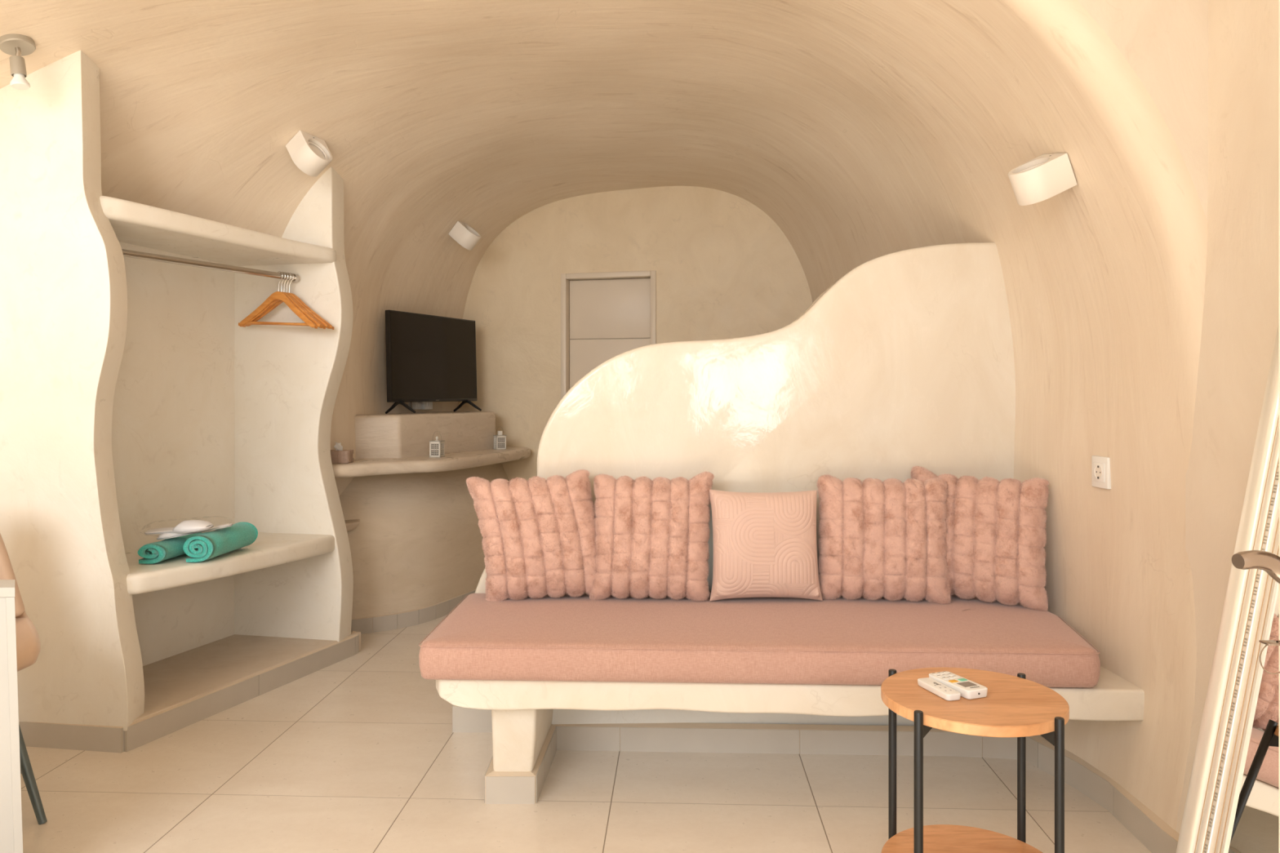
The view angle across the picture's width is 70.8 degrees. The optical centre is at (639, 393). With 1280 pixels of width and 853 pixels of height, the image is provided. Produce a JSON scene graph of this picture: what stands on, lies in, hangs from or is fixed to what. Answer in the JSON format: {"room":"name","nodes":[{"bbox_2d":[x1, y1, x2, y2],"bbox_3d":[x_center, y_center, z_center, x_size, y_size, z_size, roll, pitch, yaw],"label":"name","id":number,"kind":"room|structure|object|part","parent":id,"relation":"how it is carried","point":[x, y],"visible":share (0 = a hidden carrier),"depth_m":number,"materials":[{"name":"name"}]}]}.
{"room":"hotel room","nodes":[
{"label":"hotel room","id":0,"kind":"room"},
{"bbox_2d":[330,394,457,496],"bbox_3d":[-1.301,0.603,5.247,0.101,1.200,2.187,0,0,18],"label":"wall","id":1,"kind":"structure","parent":0,"point":[346,406],"depth_m":4.59,"materials":[{"name":"paint"}]},
{"bbox_2d":[412,401,421,409],"bbox_3d":[-1.291,0.052,5.232,0.032,0.080,0.072,0,0,25],"label":"wall socket","id":2,"kind":"object","parent":1,"relation":"attached to","point":[415,406],"visible":0.5,"depth_m":5.20,"materials":[{"name":"white plastic"}]},
{"bbox_2d":[421,401,432,409],"bbox_3d":[-1.244,0.052,5.262,0.032,0.080,0.072,0,0,25],"label":"wall socket","id":3,"kind":"object","parent":1,"relation":"attached to","point":[424,405],"visible":0.57,"depth_m":5.24,"materials":[{"name":"white plastic"}]},
{"bbox_2d":[338,462,509,619],"bbox_3d":[-1.211,0.772,4.967,0.386,0.860,1.720,0,0,34],"label":"wall","id":4,"kind":"structure","parent":0,"point":[416,543],"depth_m":4.71,"materials":[{"name":"paint"}]},
{"bbox_2d":[344,519,359,531],"bbox_3d":[-1.523,0.655,4.396,0.269,0.056,0.326,0,0,19],"label":"ledge","id":5,"kind":"object","parent":4,"relation":"attached to","point":[351,525],"visible":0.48,"depth_m":4.40,"materials":[{"name":"beige paint"}]},
{"bbox_2d":[351,589,475,634],"bbox_3d":[-1.143,1.161,4.963,0.315,0.084,1.643,0,0,37],"label":"baseboard","id":6,"kind":"structure","parent":4,"relation":"attached to","point":[424,615],"depth_m":4.63,"materials":[{"name":"tile"}]},
{"bbox_2d":[332,446,530,478],"bbox_3d":[-1.280,0.366,5.016,0.884,0.063,1.683,0,0,18],"label":"shelf","id":7,"kind":"object","parent":4,"relation":"attached to","point":[466,460],"visible":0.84,"depth_m":4.54,"materials":[{"name":"paint"}]},
{"bbox_2d":[330,442,353,463],"bbox_3d":[-1.452,0.283,4.345,0.114,0.100,0.094,0,0,-2],"label":"wicker box","id":8,"kind":"object","parent":7,"relation":"on","point":[338,455],"visible":0.69,"depth_m":4.30,"materials":[{"name":"brown wicker"}]},
{"bbox_2d":[354,410,495,458],"bbox_3d":[-1.184,0.229,5.137,0.374,0.237,1.209,0,0,19],"label":"tv stand","id":9,"kind":"object","parent":7,"relation":"on","point":[393,435],"visible":0.78,"depth_m":4.82,"materials":[{"name":"paint"}]},
{"bbox_2d":[385,309,481,413],"bbox_3d":[-1.177,-0.170,5.163,0.203,0.556,0.792,-2,-1,25],"label":"television","id":10,"kind":"object","parent":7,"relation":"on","point":[429,357],"visible":1,"depth_m":5.10,"materials":[{"name":"black plastic"}]},
{"bbox_2d":[428,431,444,457],"bbox_3d":[-1.072,0.266,4.755,0.064,0.137,0.064,0,0,10],"label":"lantern","id":11,"kind":"object","parent":7,"relation":"on","point":[437,447],"visible":1,"depth_m":4.73,"materials":[{"name":"beige metal"}]},
{"bbox_2d":[493,426,506,449],"bbox_3d":[-0.842,0.266,5.410,0.064,0.137,0.064,0,0,-25],"label":"lantern","id":12,"kind":"object","parent":7,"relation":"on","point":[500,440],"visible":1,"depth_m":5.39,"materials":[{"name":"beige metal"}]},
{"bbox_2d":[20,614,1151,852],"bbox_3d":[-1.947,1.202,1.227,10.000,0.001,13.000,0,0,2],"label":"floor","id":13,"kind":"structure","parent":0,"point":[360,753],"depth_m":2.72,"materials":[{"name":"tile"}]},
{"bbox_2d":[0,579,22,852],"bbox_3d":[-1.868,0.828,2.123,0.864,0.750,0.135,0,0,0],"label":"base cabinet","id":14,"kind":"object","parent":13,"relation":"on","point":[11,806],"visible":1,"depth_m":2.10,"materials":[{"name":"laminate"}]},
{"bbox_3d":[-1.879,0.839,2.123,0.842,0.728,0.114,0,0,0],"label":"panel","id":15,"kind":"part","parent":14,"relation":"part of","materials":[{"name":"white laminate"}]},
{"bbox_2d":[0,533,47,824],"bbox_3d":[-2.006,0.764,2.570,0.474,0.883,0.530,0,0,-40],"label":"velvet chair","id":16,"kind":"object","parent":13,"relation":"on","point":[28,640],"visible":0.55,"depth_m":2.53,"materials":[{"name":"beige fabric"}]},
{"bbox_3d":[-1.745,1.004,2.530,0.119,0.404,0.129,0,0,-40],"label":"leg","id":17,"kind":"part","parent":16,"relation":"part of","materials":[{"name":"grey metal"}]},
{"bbox_2d":[0,49,360,753],"bbox_3d":[-2.401,-0.122,3.644,2.199,2.648,1.289,0,0,0],"label":"closet","id":18,"kind":"object","parent":13,"relation":"on","point":[135,398],"visible":0.96,"depth_m":3.55,"materials":[{"name":"paint"}]},
{"bbox_3d":[-2.565,1.161,3.157,1.686,0.082,0.031,0,0,9],"label":"skirting","id":19,"kind":"part","parent":18,"relation":"part of","materials":[{"name":"tile"}]},
{"bbox_3d":[-2.610,-0.157,3.191,1.817,2.578,0.138,0,0,8],"label":"panel","id":20,"kind":"part","parent":18,"relation":"part of","materials":[{"name":"paint"}]},
{"bbox_2d":[137,532,201,564],"bbox_3d":[-1.780,0.587,3.449,0.111,0.074,0.306,0,0,4],"label":"rolled towel","id":21,"kind":"object","parent":18,"relation":"on","point":[167,548],"visible":0.66,"depth_m":3.31,"materials":[{"name":"teal fabric"}]},
{"bbox_3d":[-2.040,0.268,3.625,0.400,1.870,1.250,0,0,0],"label":"panel","id":22,"kind":"part","parent":18,"relation":"part of","materials":[{"name":"paint"}]},
{"bbox_3d":[-1.790,-0.523,3.597,0.027,0.029,1.068,0,0,27],"label":"hanging rail","id":23,"kind":"part","parent":18,"relation":"part of","materials":[{"name":"silver metal"}]},
{"bbox_2d":[99,195,336,266],"bbox_3d":[-1.830,-0.638,3.635,0.576,0.101,1.137,0,0,20],"label":"shelf","id":24,"kind":"object","parent":18,"relation":"attached to","point":[137,227],"depth_m":3.61,"materials":[{"name":"paint"}]},
{"bbox_2d":[182,521,257,562],"bbox_3d":[-1.627,0.574,3.505,0.125,0.101,0.347,0,0,3],"label":"rolled towel","id":25,"kind":"object","parent":18,"relation":"on","point":[207,545],"visible":0.99,"depth_m":3.39,"materials":[{"name":"teal fabric"}]},
{"bbox_2d":[144,520,213,534],"bbox_3d":[-1.735,0.503,3.389,0.263,0.053,0.092,0,0,7],"label":"slipper","id":26,"kind":"object","parent":25,"relation":"on","point":[190,526],"visible":1,"depth_m":3.36,"materials":[{"name":"white fabric"}]},
{"bbox_2d":[156,523,233,540],"bbox_3d":[-1.696,0.524,3.434,0.261,0.052,0.092,0,0,-24],"label":"slipper","id":27,"kind":"object","parent":25,"relation":"on","point":[166,535],"visible":0.66,"depth_m":3.38,"materials":[{"name":"white fabric"}]},
{"bbox_2d":[124,532,334,595],"bbox_3d":[-1.822,0.669,3.631,0.596,0.086,1.135,0,0,20],"label":"shelf","id":28,"kind":"object","parent":18,"relation":"attached to","point":[268,549],"depth_m":3.50,"materials":[{"name":"paint"}]},
{"bbox_3d":[-1.526,1.161,3.599,0.036,0.082,1.226,0,0,20],"label":"skirting","id":29,"kind":"part","parent":18,"relation":"part of","materials":[{"name":"tile"}]},
{"bbox_2d":[238,271,317,328],"bbox_3d":[-1.608,-0.412,3.989,0.436,0.259,0.018,0,0,22],"label":"clothes hanger","id":30,"kind":"object","parent":18,"relation":"hanging from","point":[278,295],"visible":1,"depth_m":3.98,"materials":[{"name":"brown wood"}]},
{"bbox_2d":[240,271,322,328],"bbox_3d":[-1.597,-0.414,4.000,0.436,0.255,0.018,0,0,19],"label":"clothes hanger","id":31,"kind":"object","parent":18,"relation":"hanging from","point":[294,302],"visible":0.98,"depth_m":3.98,"materials":[{"name":"brown wood"}]},
{"bbox_2d":[243,272,329,328],"bbox_3d":[-1.584,-0.414,4.025,0.436,0.254,0.018,0,0,15],"label":"clothes hanger","id":32,"kind":"object","parent":18,"relation":"hanging from","point":[324,323],"visible":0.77,"depth_m":4.00,"materials":[{"name":"brown wood"}]},
{"bbox_2d":[241,272,333,329],"bbox_3d":[-1.580,-0.413,4.037,0.436,0.256,0.018,0,0,9],"label":"clothes hanger","id":33,"kind":"object","parent":18,"relation":"hanging from","point":[296,296],"visible":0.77,"depth_m":4.02,"materials":[{"name":"brown wood"}]},
{"bbox_2d":[254,271,325,328],"bbox_3d":[-1.593,-0.412,4.013,0.436,0.257,0.018,0,0,17],"label":"clothes hanger","id":34,"kind":"object","parent":18,"relation":"hanging from","point":[292,297],"visible":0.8,"depth_m":3.99,"materials":[{"name":"brown wood"}]},
{"bbox_3d":[-1.653,-0.063,4.158,0.652,2.432,0.136,0,0,12],"label":"panel","id":35,"kind":"part","parent":18,"relation":"part of","materials":[{"name":"paint"}]},
{"bbox_2d":[435,666,1144,804],"bbox_3d":[0.400,1.010,2.837,2.009,0.386,0.725,0,0,0],"label":"bench","id":36,"kind":"object","parent":13,"relation":"on","point":[532,721],"visible":0.48,"depth_m":2.65,"materials":[{"name":"paint"}]},
{"bbox_3d":[-0.368,1.163,2.867,0.177,0.080,0.463,0,0,0],"label":"pier skirting","id":37,"kind":"part","parent":36,"relation":"part of","materials":[{"name":"tile"}]},
{"bbox_2d":[418,593,1100,688],"bbox_3d":[0.356,0.755,2.828,1.970,0.120,0.737,0,0,0],"label":"mattress","id":38,"kind":"object","parent":36,"relation":"on","point":[840,641],"visible":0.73,"depth_m":2.54,"materials":[{"name":"pink fabric"}]},
{"bbox_2d":[466,469,596,601],"bbox_3d":[-0.353,0.488,3.075,0.495,0.458,0.190,0,0,-3],"label":"cushion","id":39,"kind":"object","parent":38,"relation":"on","point":[538,533],"visible":0.97,"depth_m":3.02,"materials":[{"name":"pink fabric"}]},
{"bbox_2d":[588,471,714,601],"bbox_3d":[0.040,0.485,3.057,0.432,0.444,0.188,0,0,4],"label":"cushion","id":40,"kind":"object","parent":38,"relation":"on","point":[652,537],"visible":0.99,"depth_m":3.00,"materials":[{"name":"pink fabric"}]},
{"bbox_2d":[706,502,713,591],"bbox_3d":[0.400,0.518,3.122,0.421,0.333,0.089,0,0,-5],"label":"cushion","id":41,"kind":"object","parent":38,"relation":"on","point":[710,542],"visible":0.04,"depth_m":3.09,"materials":[{"name":"fabric"}]},
{"bbox_2d":[709,488,822,601],"bbox_3d":[0.421,0.507,3.026,0.378,0.385,0.164,0,0,-1],"label":"cushion","id":42,"kind":"object","parent":38,"relation":"on","point":[765,545],"visible":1,"depth_m":2.98,"materials":[{"name":"pink fabric"}]},
{"bbox_2d":[816,473,951,604],"bbox_3d":[0.821,0.495,3.044,0.446,0.438,0.189,0,0,9],"label":"cushion","id":43,"kind":"object","parent":38,"relation":"on","point":[877,539],"visible":1,"depth_m":2.99,"materials":[{"name":"pink fabric"}]},
{"bbox_2d":[910,466,1050,611],"bbox_3d":[1.130,0.482,3.031,0.456,0.461,0.191,0,0,29],"label":"cushion","id":44,"kind":"object","parent":38,"relation":"on","point":[996,539],"visible":0.7,"depth_m":2.95,"materials":[{"name":"pink fabric"}]},
{"bbox_3d":[0.486,1.163,3.019,1.551,0.080,0.048,0,0,3],"label":"skirting","id":45,"kind":"part","parent":36,"relation":"part of","materials":[{"name":"tile"}]},
{"bbox_2d":[880,667,1069,852],"bbox_3d":[0.697,0.914,1.890,0.369,0.578,0.369,0,0,0],"label":"side table","id":46,"kind":"object","parent":13,"relation":"on","point":[1019,707],"visible":0.97,"depth_m":1.87,"materials":[{"name":"brown wood"}]},
{"bbox_3d":[0.571,0.914,2.035,0.018,0.578,0.018,0,0,0],"label":"leg","id":47,"kind":"part","parent":46,"relation":"part of","materials":[{"name":"black metal"}]},
{"bbox_3d":[0.547,0.914,1.770,0.018,0.578,0.018,0,0,0],"label":"leg","id":48,"kind":"part","parent":46,"relation":"part of","materials":[{"name":"black metal"}]},
{"bbox_2d":[917,677,960,701],"bbox_3d":[0.630,0.623,1.898,0.036,0.014,0.112,0,0,-17],"label":"remote","id":49,"kind":"object","parent":46,"relation":"on","point":[934,686],"visible":1,"depth_m":1.88,"materials":[{"name":"white plastic"}]},
{"bbox_2d":[928,671,987,699],"bbox_3d":[0.676,0.620,1.917,0.056,0.020,0.128,0,0,-22],"label":"remote","id":50,"kind":"object","parent":46,"relation":"on","point":[969,690],"visible":0.98,"depth_m":1.89,"materials":[{"name":"white plastic"}]},
{"bbox_2d":[881,824,1042,852],"bbox_3d":[0.697,1.002,1.890,0.369,0.020,0.369,0,0,0],"label":"shelf","id":51,"kind":"object","parent":46,"relation":"attached to","point":[937,838],"depth_m":1.99,"materials":[{"name":"brown wood"}]},
{"bbox_3d":[0.850,0.914,2.006,0.018,0.578,0.018,0,0,0],"label":"leg","id":52,"kind":"part","parent":46,"relation":"part of","materials":[{"name":"black metal"}]},
{"bbox_3d":[0.808,0.914,1.733,0.018,0.578,0.018,0,0,0],"label":"leg","id":53,"kind":"part","parent":46,"relation":"part of","materials":[{"name":"black metal"}]},
{"bbox_2d":[1176,320,1279,852],"bbox_3d":[1.221,0.511,1.654,0.318,1.383,0.420,0,0,-6],"label":"leaning mirror","id":54,"kind":"object","parent":13,"relation":"on","point":[1232,804],"visible":0.91,"depth_m":1.78,"materials":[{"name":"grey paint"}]},
{"bbox_2d":[1231,0,1279,852],"bbox_3d":[0.750,0.122,0.700,0.129,2.140,0.780,0,0,0],"label":"door","id":55,"kind":"structure","parent":13,"relation":"on","point":[1269,562],"depth_m":1.04,"materials":[{"name":"paint"}]},
{"bbox_3d":[0.729,0.206,1.044,0.088,0.050,0.027,0,0,-8],"label":"handle","id":56,"kind":"part","parent":55,"relation":"part of","materials":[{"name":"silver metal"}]},
{"bbox_2d":[1258,640,1279,674],"bbox_3d":[0.743,0.307,1.048,0.043,0.040,0.016,0,0,0],"label":"key","id":57,"kind":"object","parent":55,"relation":"attached to","point":[1268,642],"visible":1,"depth_m":1.05,"materials":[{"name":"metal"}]},
{"bbox_2d":[0,0,1207,417],"bbox_3d":[-0.974,-0.688,4.256,4.907,1.498,4.092,0,0,0],"label":"ceiling","id":58,"kind":"structure","parent":0,"point":[866,131],"depth_m":3.39,"materials":[{"name":"paint"}]},
{"bbox_2d":[0,33,35,89],"bbox_3d":[-1.998,-1.064,2.885,0.103,0.173,0.102,0,0,0],"label":"ceiling spotlight","id":59,"kind":"object","parent":58,"relation":"attached to","point":[16,45],"visible":1,"depth_m":2.87,"materials":[{"name":"grey paint"}]},
{"bbox_3d":[-1.981,-1.005,2.877,0.054,0.055,0.055,0,0,0],"label":"bulb","id":60,"kind":"part","parent":59,"relation":"part of","materials":[{"name":"white glass"}]},
{"bbox_2d":[285,129,332,176],"bbox_3d":[-1.400,-1.019,3.834,0.170,0.189,0.144,0,0,27],"label":"wall lamp","id":61,"kind":"object","parent":58,"relation":"attached to","point":[311,154],"visible":1,"depth_m":3.79,"materials":[{"name":"white metal"}]},
{"bbox_2d":[448,221,480,250],"bbox_3d":[-1.010,-0.916,5.221,0.174,0.171,0.134,0,0,16],"label":"wall lamp","id":62,"kind":"object","parent":58,"relation":"attached to","point":[462,233],"visible":1,"depth_m":5.17,"materials":[{"name":"white metal"}]},
{"bbox_2d":[1008,152,1077,205],"bbox_3d":[1.154,-0.622,2.593,0.181,0.162,0.147,0,0,1],"label":"wall lamp","id":63,"kind":"object","parent":58,"relation":"attached to","point":[1045,176],"visible":1,"depth_m":2.54,"materials":[{"name":"white metal"}]},
{"bbox_2d":[457,186,813,480],"bbox_3d":[0.000,-0.297,5.470,4.535,3.000,0.001,0,0,14],"label":"wall","id":64,"kind":"structure","parent":0,"point":[724,268],"depth_m":5.51,"materials":[{"name":"paint"}]},
{"bbox_2d":[560,270,656,399],"bbox_3d":[-0.184,0.229,5.561,0.605,1.947,0.112,0,0,14],"label":"door","id":65,"kind":"structure","parent":64,"relation":"in","point":[605,316],"depth_m":5.58,"materials":[{"name":"paint"}]},
{"bbox_2d":[474,242,1015,593],"bbox_3d":[0.421,0.330,3.270,2.157,1.744,0.130,0,0,0],"label":"wall partition","id":66,"kind":"structure","parent":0,"point":[906,360],"depth_m":3.21,"materials":[{"name":"paint"}]},
{"bbox_2d":[452,705,492,733],"bbox_3d":[-0.483,1.152,3.249,0.366,0.101,0.112,0,0,0],"label":"baseboard","id":67,"kind":"structure","parent":66,"relation":"attached to","point":[464,720],"depth_m":3.19,"materials":[{"name":"tile"}]},
{"bbox_2d":[1013,394,1196,831],"bbox_3d":[1.130,0.609,4.256,0.134,1.213,4.145,0,0,-8],"label":"wall","id":68,"kind":"structure","parent":0,"point":[1118,573],"depth_m":2.56,"materials":[{"name":"paint"}]},
{"bbox_2d":[1091,455,1111,489],"bbox_3d":[1.380,0.235,2.691,0.024,0.094,0.086,0,0,-3],"label":"wall socket","id":69,"kind":"object","parent":68,"relation":"attached to","point":[1100,465],"visible":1,"depth_m":2.68,"materials":[{"name":"white plastic"}]},
{"bbox_2d":[1093,465,1102,479],"bbox_3d":[1.370,0.235,2.691,0.002,0.043,0.043,0,0,-3],"label":"socket","id":70,"kind":"object","parent":69,"relation":"attached to","point":[1098,469],"depth_m":2.69,"materials":[{"name":"white plastic"}]},
{"bbox_2d":[1026,735,1179,852],"bbox_3d":[1.356,1.157,1.630,0.110,0.091,2.720,0,0,-2],"label":"baseboard","id":71,"kind":"structure","parent":68,"relation":"attached to","point":[1156,835],"depth_m":2.59,"materials":[{"name":"tile"}]},
{"bbox_2d":[1076,0,1208,220],"bbox_3d":[-1.036,-0.843,2.222,5.029,2.308,0.022,0,0,0],"label":"wall","id":72,"kind":"structure","parent":0,"point":[1165,42],"depth_m":2.22,"materials":[{"name":"paint"}]},
{"bbox_2d":[1175,0,1279,834],"bbox_3d":[1.374,-0.357,1.280,0.052,3.120,2.060,0,0,0],"label":"wall","id":73,"kind":"structure","parent":0,"point":[1241,317],"depth_m":2.13,"materials":[{"name":"paint"}]}
]}

